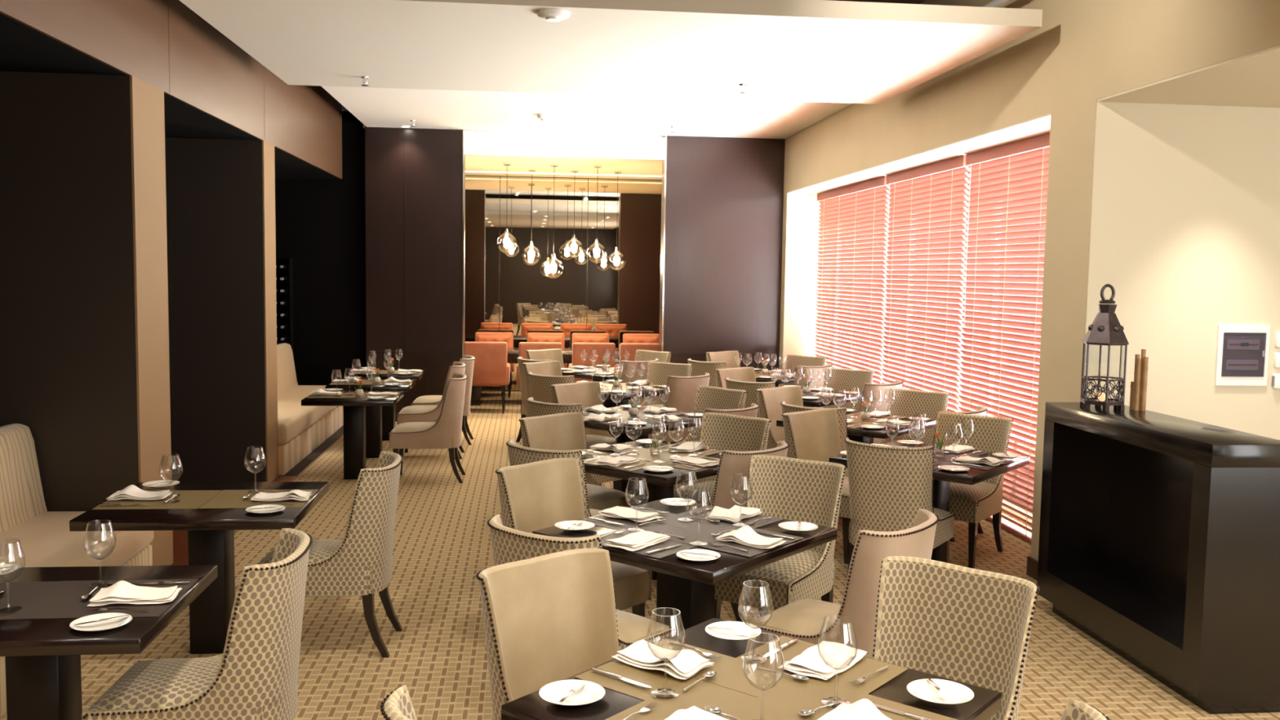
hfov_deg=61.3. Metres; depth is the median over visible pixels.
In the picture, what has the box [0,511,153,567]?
seat cushion
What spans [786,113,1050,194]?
ceiling
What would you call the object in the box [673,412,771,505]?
dining chair
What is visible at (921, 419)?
bread plate
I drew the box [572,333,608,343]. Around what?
armchair
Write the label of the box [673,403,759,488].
dining chair
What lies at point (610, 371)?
folded napkin
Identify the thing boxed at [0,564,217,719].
dining table
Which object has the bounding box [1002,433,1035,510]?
parapet
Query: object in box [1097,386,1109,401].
candle
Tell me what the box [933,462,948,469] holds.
placemat
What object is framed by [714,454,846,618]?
dining chair
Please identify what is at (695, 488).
bowl
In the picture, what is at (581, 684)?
butter knife
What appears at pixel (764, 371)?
flower vase
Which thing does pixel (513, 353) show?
dining table
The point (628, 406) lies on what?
bread plate
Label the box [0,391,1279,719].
floor
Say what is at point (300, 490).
table knife
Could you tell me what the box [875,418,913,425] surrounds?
folded napkin
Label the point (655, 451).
wine glass
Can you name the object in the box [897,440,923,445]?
bread plate
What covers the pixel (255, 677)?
dining chair
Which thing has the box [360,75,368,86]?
sprinkler
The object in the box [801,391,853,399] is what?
placemat
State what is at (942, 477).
dining table
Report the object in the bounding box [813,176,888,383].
blind
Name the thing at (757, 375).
placemat
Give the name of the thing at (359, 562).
dining chair
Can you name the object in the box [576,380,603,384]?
folded napkin
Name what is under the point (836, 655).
folded napkin
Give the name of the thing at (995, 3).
trim
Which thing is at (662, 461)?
wine glass
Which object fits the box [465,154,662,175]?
ceiling
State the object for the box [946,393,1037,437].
ground
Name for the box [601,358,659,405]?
dining chair
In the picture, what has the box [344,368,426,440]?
dining table
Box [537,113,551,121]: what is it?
smoke detector
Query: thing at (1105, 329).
metal lantern
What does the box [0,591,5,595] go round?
spoon
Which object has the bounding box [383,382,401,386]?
bread plate
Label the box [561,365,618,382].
dining table
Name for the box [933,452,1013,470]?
placemat
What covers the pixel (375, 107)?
ceiling
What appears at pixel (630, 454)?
wine glass
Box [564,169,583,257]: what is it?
globe pendant
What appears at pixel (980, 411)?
dining chair
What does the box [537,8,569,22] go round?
smoke detector
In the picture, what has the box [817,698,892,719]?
folded napkin
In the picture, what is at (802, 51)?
ceiling
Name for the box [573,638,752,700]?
placemat
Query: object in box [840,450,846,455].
bread plate
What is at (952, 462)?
fork
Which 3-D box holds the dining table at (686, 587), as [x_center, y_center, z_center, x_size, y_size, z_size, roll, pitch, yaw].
[0.205,1.136,4.878,0.980,0.750,0.980,5,6,39]
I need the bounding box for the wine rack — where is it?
[275,257,293,355]
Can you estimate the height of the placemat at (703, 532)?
0.001 m
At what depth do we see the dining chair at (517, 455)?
5.88 m
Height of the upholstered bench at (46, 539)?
0.982 m
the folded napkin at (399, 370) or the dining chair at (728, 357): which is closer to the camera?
the folded napkin at (399, 370)
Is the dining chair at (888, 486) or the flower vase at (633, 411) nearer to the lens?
the dining chair at (888, 486)
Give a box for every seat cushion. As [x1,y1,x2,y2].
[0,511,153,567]
[277,385,337,444]
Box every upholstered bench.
[0,423,153,718]
[276,342,343,475]
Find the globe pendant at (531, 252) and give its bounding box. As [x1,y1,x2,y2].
[521,168,540,264]
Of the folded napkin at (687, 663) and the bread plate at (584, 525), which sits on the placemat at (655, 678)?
the folded napkin at (687, 663)
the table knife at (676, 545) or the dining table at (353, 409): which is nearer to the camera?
the table knife at (676, 545)
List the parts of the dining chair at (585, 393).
backrest, seat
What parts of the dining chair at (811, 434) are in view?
nailhead trim, backrest, seat, leg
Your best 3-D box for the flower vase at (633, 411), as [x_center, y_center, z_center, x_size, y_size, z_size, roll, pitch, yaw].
[-0.053,0.371,8.641,0.080,0.143,0.080,-1,5,-22]
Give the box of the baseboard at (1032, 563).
[1026,555,1038,581]
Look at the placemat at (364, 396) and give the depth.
9.66 m
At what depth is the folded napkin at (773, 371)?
12.58 m
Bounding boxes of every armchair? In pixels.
[464,341,510,413]
[475,332,515,397]
[516,342,564,413]
[527,332,567,368]
[568,342,616,382]
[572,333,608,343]
[615,342,658,367]
[622,333,658,343]
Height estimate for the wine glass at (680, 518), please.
0.229 m
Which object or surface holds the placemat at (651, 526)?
on the dining table at (686, 587)
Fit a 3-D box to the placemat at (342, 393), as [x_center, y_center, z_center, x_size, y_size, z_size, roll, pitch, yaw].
[-2.721,0.317,9.730,0.475,0.001,0.430,0,5,-6]
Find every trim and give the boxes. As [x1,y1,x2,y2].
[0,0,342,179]
[234,434,343,534]
[367,351,462,353]
[404,128,405,351]
[426,352,426,395]
[462,129,464,358]
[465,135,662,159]
[661,135,666,351]
[671,353,777,355]
[982,0,1012,7]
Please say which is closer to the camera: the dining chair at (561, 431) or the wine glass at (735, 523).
the wine glass at (735, 523)
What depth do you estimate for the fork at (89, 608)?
3.56 m
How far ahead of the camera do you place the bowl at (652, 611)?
2.91 m
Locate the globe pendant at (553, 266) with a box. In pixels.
[543,163,563,278]
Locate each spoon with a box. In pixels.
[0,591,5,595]
[81,586,97,599]
[164,493,179,503]
[243,492,252,498]
[619,449,637,453]
[638,518,666,526]
[652,531,684,539]
[656,449,677,453]
[681,671,716,693]
[688,516,719,522]
[704,706,739,719]
[711,528,733,536]
[756,666,808,680]
[798,700,841,716]
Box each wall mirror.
[464,175,500,391]
[498,176,588,391]
[586,177,662,364]
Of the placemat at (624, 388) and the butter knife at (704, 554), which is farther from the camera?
the placemat at (624, 388)
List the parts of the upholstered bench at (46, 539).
backrest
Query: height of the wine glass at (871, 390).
0.229 m
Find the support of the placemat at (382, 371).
on the dining table at (388, 411)
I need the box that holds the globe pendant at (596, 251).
[586,164,606,262]
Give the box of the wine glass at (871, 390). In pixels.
[868,390,882,419]
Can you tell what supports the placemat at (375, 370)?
on the dining table at (388, 411)
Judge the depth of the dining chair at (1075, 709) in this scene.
2.44 m
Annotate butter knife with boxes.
[73,614,128,625]
[147,480,172,486]
[248,506,283,509]
[558,680,585,702]
[567,520,582,528]
[636,440,659,441]
[644,466,672,469]
[662,500,693,502]
[680,551,718,556]
[707,626,757,632]
[794,520,800,529]
[926,678,951,702]
[940,466,967,467]
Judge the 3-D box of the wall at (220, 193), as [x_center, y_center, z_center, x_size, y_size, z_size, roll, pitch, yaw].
[-3.871,-0.411,9.434,1.260,2.965,0.410,0,5,-6]
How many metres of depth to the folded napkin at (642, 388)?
10.46 m
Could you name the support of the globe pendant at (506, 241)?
hanging from the ceiling at (473, 162)
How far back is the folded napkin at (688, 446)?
6.98 m
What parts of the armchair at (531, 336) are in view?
backrest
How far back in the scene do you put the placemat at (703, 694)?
2.90 m
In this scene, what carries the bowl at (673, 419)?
on the wine glass at (673, 419)
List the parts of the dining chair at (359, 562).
seat, backrest, nailhead trim, leg, leg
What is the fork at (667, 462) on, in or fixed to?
on the placemat at (665, 457)
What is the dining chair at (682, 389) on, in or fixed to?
on the floor
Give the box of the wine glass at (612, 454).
[608,416,623,455]
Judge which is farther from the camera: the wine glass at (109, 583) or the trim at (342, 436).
the trim at (342, 436)
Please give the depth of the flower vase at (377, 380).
10.71 m
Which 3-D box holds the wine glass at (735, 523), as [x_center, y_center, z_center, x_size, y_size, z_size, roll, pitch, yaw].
[0.460,0.638,4.923,0.106,0.229,0.106,1,5,0]
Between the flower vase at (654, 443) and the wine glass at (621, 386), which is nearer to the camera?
the flower vase at (654, 443)
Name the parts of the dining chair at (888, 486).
leg, seat, nailhead trim, backrest, leg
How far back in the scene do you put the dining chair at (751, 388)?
9.68 m
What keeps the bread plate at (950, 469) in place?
on the dining table at (942, 477)
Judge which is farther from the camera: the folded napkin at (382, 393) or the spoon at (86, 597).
the folded napkin at (382, 393)
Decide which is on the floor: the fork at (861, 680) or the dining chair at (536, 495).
the dining chair at (536, 495)
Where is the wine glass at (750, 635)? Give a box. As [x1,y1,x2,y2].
[742,635,784,719]
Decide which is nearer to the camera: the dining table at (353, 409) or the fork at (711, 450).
the fork at (711, 450)
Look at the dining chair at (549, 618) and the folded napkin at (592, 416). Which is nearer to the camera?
the dining chair at (549, 618)
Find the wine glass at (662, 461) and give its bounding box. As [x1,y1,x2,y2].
[652,422,666,462]
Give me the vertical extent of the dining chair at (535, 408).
0.944 m
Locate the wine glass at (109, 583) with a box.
[83,519,115,587]
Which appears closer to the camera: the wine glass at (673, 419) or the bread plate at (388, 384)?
the wine glass at (673, 419)
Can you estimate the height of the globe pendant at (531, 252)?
1.358 m
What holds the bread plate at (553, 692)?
on the dining table at (985, 703)
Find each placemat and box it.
[0,581,61,619]
[4,578,198,619]
[92,489,222,509]
[198,489,318,508]
[306,392,346,398]
[329,380,364,384]
[341,392,399,398]
[348,369,380,373]
[361,380,413,384]
[375,369,422,373]
[562,368,599,374]
[566,367,599,370]
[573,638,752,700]
[577,506,675,529]
[582,408,626,415]
[582,445,647,456]
[583,413,634,424]
[583,452,658,471]
[591,367,619,370]
[599,521,697,558]
[601,382,657,386]
[604,385,664,392]
[604,677,757,719]
[613,408,686,415]
[619,413,695,424]
[629,444,722,456]
[638,452,719,470]
[651,505,783,528]
[667,521,803,556]
[694,635,907,697]
[722,677,957,719]
[755,370,793,373]
[755,373,794,377]
[800,388,841,393]
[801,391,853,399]
[846,412,906,419]
[846,417,863,428]
[852,417,923,427]
[920,444,989,456]
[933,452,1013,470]
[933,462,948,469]
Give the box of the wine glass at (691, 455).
[687,417,701,456]
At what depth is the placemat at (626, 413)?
8.81 m
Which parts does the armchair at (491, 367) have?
backrest, seat, leg, arm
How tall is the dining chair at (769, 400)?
0.944 m
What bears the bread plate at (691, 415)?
on the dining table at (633, 432)
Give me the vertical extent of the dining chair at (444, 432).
0.944 m
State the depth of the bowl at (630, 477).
4.78 m
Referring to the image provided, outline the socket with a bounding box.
[595,238,598,244]
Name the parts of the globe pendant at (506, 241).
glass globe, bulb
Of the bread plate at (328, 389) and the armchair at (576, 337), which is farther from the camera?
the armchair at (576, 337)
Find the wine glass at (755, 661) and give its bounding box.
[737,579,773,663]
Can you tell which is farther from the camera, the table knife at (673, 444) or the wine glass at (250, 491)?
the table knife at (673, 444)
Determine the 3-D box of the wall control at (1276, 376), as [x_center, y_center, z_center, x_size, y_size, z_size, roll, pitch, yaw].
[3.816,0.125,6.405,0.134,0.090,0.030,0,5,-6]
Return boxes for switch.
[1227,364,1257,365]
[1229,343,1257,345]
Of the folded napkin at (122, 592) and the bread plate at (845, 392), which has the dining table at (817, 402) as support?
the bread plate at (845, 392)
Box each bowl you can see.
[0,538,25,582]
[83,519,115,559]
[159,453,182,482]
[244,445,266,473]
[625,417,642,439]
[625,477,648,509]
[646,610,685,661]
[667,418,684,441]
[675,469,697,499]
[686,488,711,521]
[729,473,752,504]
[737,579,773,628]
[742,635,784,690]
[817,617,857,669]
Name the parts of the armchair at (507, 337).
backrest, leg, arm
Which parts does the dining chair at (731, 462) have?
leg, backrest, nailhead trim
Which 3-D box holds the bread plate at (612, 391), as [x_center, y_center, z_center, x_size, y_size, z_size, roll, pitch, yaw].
[-0.220,0.303,10.250,0.178,0.016,0.178,0,5,-6]
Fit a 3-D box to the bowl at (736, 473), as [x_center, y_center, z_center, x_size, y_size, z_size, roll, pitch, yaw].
[0.461,0.592,4.920,0.106,0.136,0.106,0,5,-6]
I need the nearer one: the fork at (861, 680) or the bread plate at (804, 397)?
the fork at (861, 680)
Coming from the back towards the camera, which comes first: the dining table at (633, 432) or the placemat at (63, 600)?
the dining table at (633, 432)
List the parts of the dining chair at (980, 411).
backrest, nailhead trim, leg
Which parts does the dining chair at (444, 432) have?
leg, leg, seat, backrest, nailhead trim, leg, leg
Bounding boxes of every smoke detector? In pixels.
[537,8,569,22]
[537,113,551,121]
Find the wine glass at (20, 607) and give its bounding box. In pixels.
[0,538,25,613]
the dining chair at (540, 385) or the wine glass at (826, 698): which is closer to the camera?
the wine glass at (826, 698)
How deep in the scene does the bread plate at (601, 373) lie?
12.07 m
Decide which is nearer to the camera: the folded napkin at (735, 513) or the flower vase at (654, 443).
the folded napkin at (735, 513)
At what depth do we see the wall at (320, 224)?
13.29 m
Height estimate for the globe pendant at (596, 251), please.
1.326 m
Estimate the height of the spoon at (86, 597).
0.013 m
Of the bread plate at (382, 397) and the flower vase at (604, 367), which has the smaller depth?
the bread plate at (382, 397)
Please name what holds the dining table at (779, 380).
on the floor
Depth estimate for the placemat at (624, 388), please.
10.55 m
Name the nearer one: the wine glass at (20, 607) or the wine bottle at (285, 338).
the wine glass at (20, 607)
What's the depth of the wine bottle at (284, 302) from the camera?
13.08 m
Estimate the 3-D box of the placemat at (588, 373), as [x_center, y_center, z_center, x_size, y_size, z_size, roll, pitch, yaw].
[-0.570,0.136,12.341,0.430,0.001,0.475,5,6,39]
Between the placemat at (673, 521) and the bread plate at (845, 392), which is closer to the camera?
the placemat at (673, 521)
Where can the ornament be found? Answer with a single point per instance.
(1139, 386)
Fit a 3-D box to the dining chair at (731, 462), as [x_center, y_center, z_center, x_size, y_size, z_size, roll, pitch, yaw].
[0.481,0.933,6.226,0.665,0.944,0.538,5,6,44]
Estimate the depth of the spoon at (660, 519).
4.95 m
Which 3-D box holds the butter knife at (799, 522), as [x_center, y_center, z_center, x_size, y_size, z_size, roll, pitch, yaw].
[0.710,0.746,4.871,0.016,0.005,0.160,2,5,15]
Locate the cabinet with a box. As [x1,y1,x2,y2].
[1036,402,1279,714]
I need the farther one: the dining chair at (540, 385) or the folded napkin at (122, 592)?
the dining chair at (540, 385)
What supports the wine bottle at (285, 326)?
on the wine rack
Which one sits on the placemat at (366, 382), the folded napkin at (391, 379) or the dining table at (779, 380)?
the folded napkin at (391, 379)
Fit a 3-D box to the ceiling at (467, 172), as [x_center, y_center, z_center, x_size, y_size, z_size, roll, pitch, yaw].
[-1.254,-2.833,16.482,4.900,0.050,0.500,0,5,-6]
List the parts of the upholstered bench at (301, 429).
backrest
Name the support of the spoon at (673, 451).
on the placemat at (645, 451)
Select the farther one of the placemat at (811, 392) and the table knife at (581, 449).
the placemat at (811, 392)
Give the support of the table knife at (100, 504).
on the placemat at (188, 499)
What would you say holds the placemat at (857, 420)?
on the dining table at (860, 434)
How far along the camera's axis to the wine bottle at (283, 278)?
13.06 m
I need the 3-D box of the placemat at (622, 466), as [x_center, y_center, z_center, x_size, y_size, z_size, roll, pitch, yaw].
[-0.068,0.615,6.561,0.430,0.001,0.475,5,6,39]
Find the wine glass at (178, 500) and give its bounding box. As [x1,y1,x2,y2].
[159,453,182,502]
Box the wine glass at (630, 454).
[625,417,642,455]
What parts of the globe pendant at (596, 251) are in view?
glass globe, bulb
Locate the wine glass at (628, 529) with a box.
[625,477,648,531]
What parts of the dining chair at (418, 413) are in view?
seat, backrest, nailhead trim, leg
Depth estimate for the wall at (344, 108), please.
14.72 m
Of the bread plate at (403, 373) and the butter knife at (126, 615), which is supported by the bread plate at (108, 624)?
the butter knife at (126, 615)
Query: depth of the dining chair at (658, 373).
11.58 m
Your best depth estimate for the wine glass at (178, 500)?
5.22 m
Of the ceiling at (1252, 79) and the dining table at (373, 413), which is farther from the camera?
the dining table at (373, 413)
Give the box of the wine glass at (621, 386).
[610,386,623,415]
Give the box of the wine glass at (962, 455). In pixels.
[959,418,973,456]
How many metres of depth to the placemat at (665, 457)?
6.58 m
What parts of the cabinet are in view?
panel, panel, panel, panel, panel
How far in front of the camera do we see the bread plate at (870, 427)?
8.16 m
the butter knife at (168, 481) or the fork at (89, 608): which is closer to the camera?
the fork at (89, 608)
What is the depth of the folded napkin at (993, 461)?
6.64 m
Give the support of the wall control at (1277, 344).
attached to the wall at (1184, 232)
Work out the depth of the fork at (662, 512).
5.17 m
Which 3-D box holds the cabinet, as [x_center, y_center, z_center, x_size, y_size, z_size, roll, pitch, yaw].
[2.570,0.900,5.452,0.400,1.200,1.510,0,5,-6]
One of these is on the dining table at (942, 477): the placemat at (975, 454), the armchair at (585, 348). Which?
the placemat at (975, 454)
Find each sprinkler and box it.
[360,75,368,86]
[409,120,415,126]
[738,83,746,93]
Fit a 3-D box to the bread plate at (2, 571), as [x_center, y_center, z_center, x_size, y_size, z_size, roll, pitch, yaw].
[-2.388,0.781,3.973,0.178,0.016,0.178,0,5,-6]
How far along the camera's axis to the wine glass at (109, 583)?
3.84 m
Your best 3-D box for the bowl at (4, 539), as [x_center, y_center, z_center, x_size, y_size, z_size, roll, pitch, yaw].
[-2.081,0.664,3.551,0.106,0.136,0.106,0,5,-6]
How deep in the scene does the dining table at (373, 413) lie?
10.79 m
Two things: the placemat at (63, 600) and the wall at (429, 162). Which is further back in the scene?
the wall at (429, 162)
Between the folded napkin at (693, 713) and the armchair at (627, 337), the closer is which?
the folded napkin at (693, 713)
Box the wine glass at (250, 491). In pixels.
[244,445,266,493]
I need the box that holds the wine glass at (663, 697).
[646,610,685,699]
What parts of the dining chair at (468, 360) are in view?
seat, backrest, nailhead trim, leg, leg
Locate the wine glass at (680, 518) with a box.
[675,469,697,521]
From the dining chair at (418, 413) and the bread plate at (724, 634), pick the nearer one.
the bread plate at (724, 634)
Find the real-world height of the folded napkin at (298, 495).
0.046 m
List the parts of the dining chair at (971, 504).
leg, nailhead trim, backrest, seat, leg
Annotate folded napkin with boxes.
[87,580,182,606]
[106,484,172,500]
[250,489,312,501]
[309,388,342,395]
[333,377,360,382]
[351,368,375,371]
[366,391,396,395]
[383,376,411,382]
[395,368,422,372]
[569,365,594,368]
[570,368,595,373]
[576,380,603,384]
[582,404,617,413]
[586,413,621,422]
[589,443,634,452]
[594,368,617,373]
[595,455,639,466]
[597,506,662,522]
[600,385,612,392]
[604,530,670,551]
[612,640,713,679]
[624,379,650,385]
[626,386,656,391]
[643,405,677,413]
[646,414,681,422]
[664,706,728,719]
[666,441,709,452]
[671,456,719,466]
[706,505,761,522]
[715,525,786,548]
[768,369,787,373]
[771,373,793,377]
[777,640,866,679]
[810,386,834,391]
[813,391,844,397]
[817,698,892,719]
[846,418,853,422]
[869,410,891,417]
[871,443,906,447]
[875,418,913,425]
[936,443,974,453]
[955,455,1005,466]
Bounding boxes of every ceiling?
[0,40,319,179]
[179,0,1042,104]
[320,85,852,138]
[342,0,924,111]
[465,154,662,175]
[465,170,662,179]
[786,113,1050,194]
[1096,44,1279,107]
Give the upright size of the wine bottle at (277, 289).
0.074 m
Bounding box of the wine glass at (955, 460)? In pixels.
[945,423,962,462]
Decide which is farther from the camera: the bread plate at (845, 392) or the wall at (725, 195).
the wall at (725, 195)
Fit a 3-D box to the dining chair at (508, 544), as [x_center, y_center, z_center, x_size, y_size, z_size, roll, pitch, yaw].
[-0.241,1.080,4.277,0.538,0.944,0.665,4,6,37]
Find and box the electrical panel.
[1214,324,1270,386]
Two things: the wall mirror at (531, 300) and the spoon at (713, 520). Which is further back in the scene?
the wall mirror at (531, 300)
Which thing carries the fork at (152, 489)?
on the placemat at (188, 499)
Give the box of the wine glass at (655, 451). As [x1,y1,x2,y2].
[651,414,665,452]
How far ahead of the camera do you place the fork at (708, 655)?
3.25 m
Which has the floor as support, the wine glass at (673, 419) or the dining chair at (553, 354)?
the dining chair at (553, 354)
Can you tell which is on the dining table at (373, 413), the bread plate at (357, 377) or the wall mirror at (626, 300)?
the bread plate at (357, 377)
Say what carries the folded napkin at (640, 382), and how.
on the placemat at (623, 384)
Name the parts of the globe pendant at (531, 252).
glass globe, bulb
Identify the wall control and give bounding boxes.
[1271,373,1279,388]
[1273,352,1279,367]
[1274,332,1279,347]
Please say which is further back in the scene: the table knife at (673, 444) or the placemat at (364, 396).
the placemat at (364, 396)
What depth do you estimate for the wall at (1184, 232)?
6.28 m
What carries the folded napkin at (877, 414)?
on the placemat at (853, 414)
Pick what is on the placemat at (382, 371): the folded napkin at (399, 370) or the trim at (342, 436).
the folded napkin at (399, 370)
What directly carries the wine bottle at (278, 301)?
on the wine rack
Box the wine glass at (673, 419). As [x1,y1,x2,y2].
[667,418,684,457]
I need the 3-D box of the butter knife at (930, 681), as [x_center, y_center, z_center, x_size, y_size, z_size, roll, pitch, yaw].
[0.817,0.903,2.958,0.016,0.005,0.160,0,5,-6]
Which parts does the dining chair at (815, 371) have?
nailhead trim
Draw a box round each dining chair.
[81,528,312,719]
[256,451,403,657]
[380,684,417,719]
[389,373,467,483]
[396,361,466,458]
[411,355,475,444]
[475,548,620,719]
[487,514,675,650]
[495,457,652,617]
[506,439,601,517]
[515,356,551,442]
[518,412,631,510]
[521,360,562,417]
[525,348,564,368]
[526,397,622,491]
[527,371,575,403]
[550,381,615,484]
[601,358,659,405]
[634,349,671,362]
[639,361,693,408]
[648,373,711,444]
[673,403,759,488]
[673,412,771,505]
[674,385,747,444]
[687,358,726,386]
[705,351,740,368]
[711,440,789,622]
[714,367,755,388]
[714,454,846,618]
[724,377,775,417]
[750,508,939,658]
[755,386,803,449]
[780,401,848,470]
[781,408,850,564]
[782,354,826,386]
[792,363,832,408]
[821,367,874,412]
[842,437,955,597]
[858,379,902,444]
[872,555,1039,719]
[880,387,950,444]
[931,405,987,542]
[933,412,1013,568]
[1060,697,1109,719]
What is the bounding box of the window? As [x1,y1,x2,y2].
[832,167,1032,526]
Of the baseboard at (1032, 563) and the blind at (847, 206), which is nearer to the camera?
the baseboard at (1032, 563)
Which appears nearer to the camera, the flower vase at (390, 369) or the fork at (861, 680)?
the fork at (861, 680)
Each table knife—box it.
[99,503,148,505]
[130,580,190,584]
[270,489,313,491]
[581,448,606,453]
[586,516,623,524]
[591,667,652,688]
[623,463,645,468]
[645,543,681,554]
[660,444,679,448]
[693,505,719,514]
[701,457,719,461]
[755,531,795,539]
[762,637,799,658]
[873,703,932,719]
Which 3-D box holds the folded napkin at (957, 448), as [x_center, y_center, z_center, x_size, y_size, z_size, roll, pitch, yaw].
[2.085,0.586,7.141,0.161,0.025,0.272,5,6,41]
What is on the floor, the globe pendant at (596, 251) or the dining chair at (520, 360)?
the dining chair at (520, 360)
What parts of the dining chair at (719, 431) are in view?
seat, nailhead trim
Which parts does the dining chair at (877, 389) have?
nailhead trim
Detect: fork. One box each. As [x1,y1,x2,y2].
[85,607,148,612]
[143,488,173,491]
[250,502,293,505]
[600,528,626,537]
[622,701,659,719]
[635,506,670,513]
[666,462,693,468]
[670,641,722,658]
[697,449,715,453]
[706,542,747,552]
[743,516,771,524]
[848,666,888,684]
[872,422,896,426]
[951,462,983,467]
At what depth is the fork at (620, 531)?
4.72 m
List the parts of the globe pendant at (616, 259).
glass globe, bulb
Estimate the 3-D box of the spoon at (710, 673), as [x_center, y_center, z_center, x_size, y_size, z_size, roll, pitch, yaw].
[0.166,0.900,3.021,0.032,0.013,0.164,4,6,36]
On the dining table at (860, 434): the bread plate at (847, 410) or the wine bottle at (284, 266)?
the bread plate at (847, 410)
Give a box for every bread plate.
[0,563,18,576]
[69,612,132,631]
[142,480,179,488]
[245,504,285,514]
[323,388,342,391]
[343,376,361,378]
[366,395,386,399]
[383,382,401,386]
[397,372,413,374]
[538,680,604,705]
[555,520,594,531]
[596,372,612,374]
[606,379,622,382]
[608,390,626,393]
[619,404,639,408]
[622,421,646,425]
[635,439,662,444]
[643,465,673,472]
[659,497,695,506]
[676,549,720,561]
[684,413,702,417]
[705,621,760,639]
[757,376,773,378]
[777,521,817,532]
[802,396,819,399]
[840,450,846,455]
[841,391,860,394]
[845,408,856,412]
[860,424,884,429]
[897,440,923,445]
[906,678,973,704]
[907,417,930,421]
[938,465,969,471]
[991,452,1021,458]
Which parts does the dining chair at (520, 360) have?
leg, nailhead trim, backrest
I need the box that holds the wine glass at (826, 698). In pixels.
[817,617,857,707]
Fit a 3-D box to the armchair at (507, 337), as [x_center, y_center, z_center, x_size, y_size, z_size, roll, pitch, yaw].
[-2.206,0.069,16.270,0.630,0.951,0.560,0,5,-6]
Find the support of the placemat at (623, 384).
on the dining table at (607, 402)
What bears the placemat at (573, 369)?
on the dining table at (595, 377)
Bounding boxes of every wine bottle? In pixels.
[275,263,281,269]
[275,275,281,281]
[275,287,281,293]
[276,299,281,305]
[276,311,282,317]
[276,323,282,329]
[276,334,282,341]
[280,263,288,270]
[280,275,288,281]
[280,287,288,293]
[280,299,288,306]
[280,311,288,317]
[280,323,289,329]
[280,334,289,341]
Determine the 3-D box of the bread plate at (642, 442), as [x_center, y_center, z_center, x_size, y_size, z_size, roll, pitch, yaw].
[0.060,0.552,7.247,0.178,0.016,0.178,0,5,-6]
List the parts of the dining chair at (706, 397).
seat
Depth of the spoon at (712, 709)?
2.82 m
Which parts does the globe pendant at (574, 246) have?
bulb, glass globe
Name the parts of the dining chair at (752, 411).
nailhead trim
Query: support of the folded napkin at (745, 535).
on the placemat at (703, 532)
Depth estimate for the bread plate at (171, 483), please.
5.62 m
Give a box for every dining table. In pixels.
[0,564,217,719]
[69,481,328,653]
[301,391,403,479]
[324,378,415,457]
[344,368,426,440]
[470,347,619,405]
[501,617,1001,719]
[532,497,837,634]
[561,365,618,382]
[582,440,721,580]
[583,406,702,493]
[599,381,666,438]
[754,369,795,384]
[776,411,936,444]
[800,387,862,407]
[829,440,1029,561]
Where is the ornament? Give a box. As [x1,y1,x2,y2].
[1129,349,1148,411]
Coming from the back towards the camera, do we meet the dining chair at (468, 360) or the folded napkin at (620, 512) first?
the dining chair at (468, 360)
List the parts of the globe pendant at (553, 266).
glass globe, bulb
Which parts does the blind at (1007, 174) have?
pull cord, rail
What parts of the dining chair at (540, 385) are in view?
nailhead trim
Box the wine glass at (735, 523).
[729,473,752,526]
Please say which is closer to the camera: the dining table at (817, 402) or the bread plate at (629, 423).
the bread plate at (629, 423)
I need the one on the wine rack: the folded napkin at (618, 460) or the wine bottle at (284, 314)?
the wine bottle at (284, 314)
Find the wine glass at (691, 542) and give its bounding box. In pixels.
[686,488,711,545]
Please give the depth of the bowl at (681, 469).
4.99 m
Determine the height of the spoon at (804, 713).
0.013 m
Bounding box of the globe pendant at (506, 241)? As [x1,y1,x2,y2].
[496,162,516,253]
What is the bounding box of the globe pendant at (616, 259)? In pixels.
[607,170,626,270]
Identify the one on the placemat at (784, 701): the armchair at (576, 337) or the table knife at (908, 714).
the table knife at (908, 714)
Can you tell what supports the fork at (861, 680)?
on the placemat at (730, 674)
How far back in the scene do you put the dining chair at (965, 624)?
3.60 m
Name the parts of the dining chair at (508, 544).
seat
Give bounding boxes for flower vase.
[354,379,364,396]
[372,367,380,383]
[386,357,395,373]
[601,357,608,370]
[612,370,620,386]
[628,397,639,415]
[649,436,662,455]
[761,359,768,374]
[802,376,811,393]
[860,401,871,420]
[934,432,945,457]
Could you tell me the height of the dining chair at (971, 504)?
0.944 m
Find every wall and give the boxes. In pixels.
[0,71,173,565]
[164,137,278,482]
[275,111,366,385]
[342,105,348,111]
[364,125,465,421]
[493,175,662,180]
[658,135,785,386]
[778,0,1279,560]
[1084,99,1279,439]
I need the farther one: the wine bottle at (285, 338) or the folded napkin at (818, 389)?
the wine bottle at (285, 338)
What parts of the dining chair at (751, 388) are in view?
nailhead trim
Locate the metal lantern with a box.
[1080,284,1128,411]
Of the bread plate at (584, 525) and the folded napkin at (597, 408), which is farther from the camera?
the folded napkin at (597, 408)
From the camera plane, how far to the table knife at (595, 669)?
3.04 m
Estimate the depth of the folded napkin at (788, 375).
12.10 m
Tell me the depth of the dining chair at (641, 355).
13.29 m
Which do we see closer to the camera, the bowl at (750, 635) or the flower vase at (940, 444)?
the bowl at (750, 635)
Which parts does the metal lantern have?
pierced panel, frame, ring handle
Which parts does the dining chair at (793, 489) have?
leg, leg, seat, backrest, nailhead trim, leg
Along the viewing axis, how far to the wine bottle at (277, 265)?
13.04 m
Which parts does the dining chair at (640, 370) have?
nailhead trim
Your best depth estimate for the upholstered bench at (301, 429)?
11.24 m
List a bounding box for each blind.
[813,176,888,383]
[880,155,968,411]
[958,132,1049,542]
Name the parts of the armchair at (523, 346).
arm, backrest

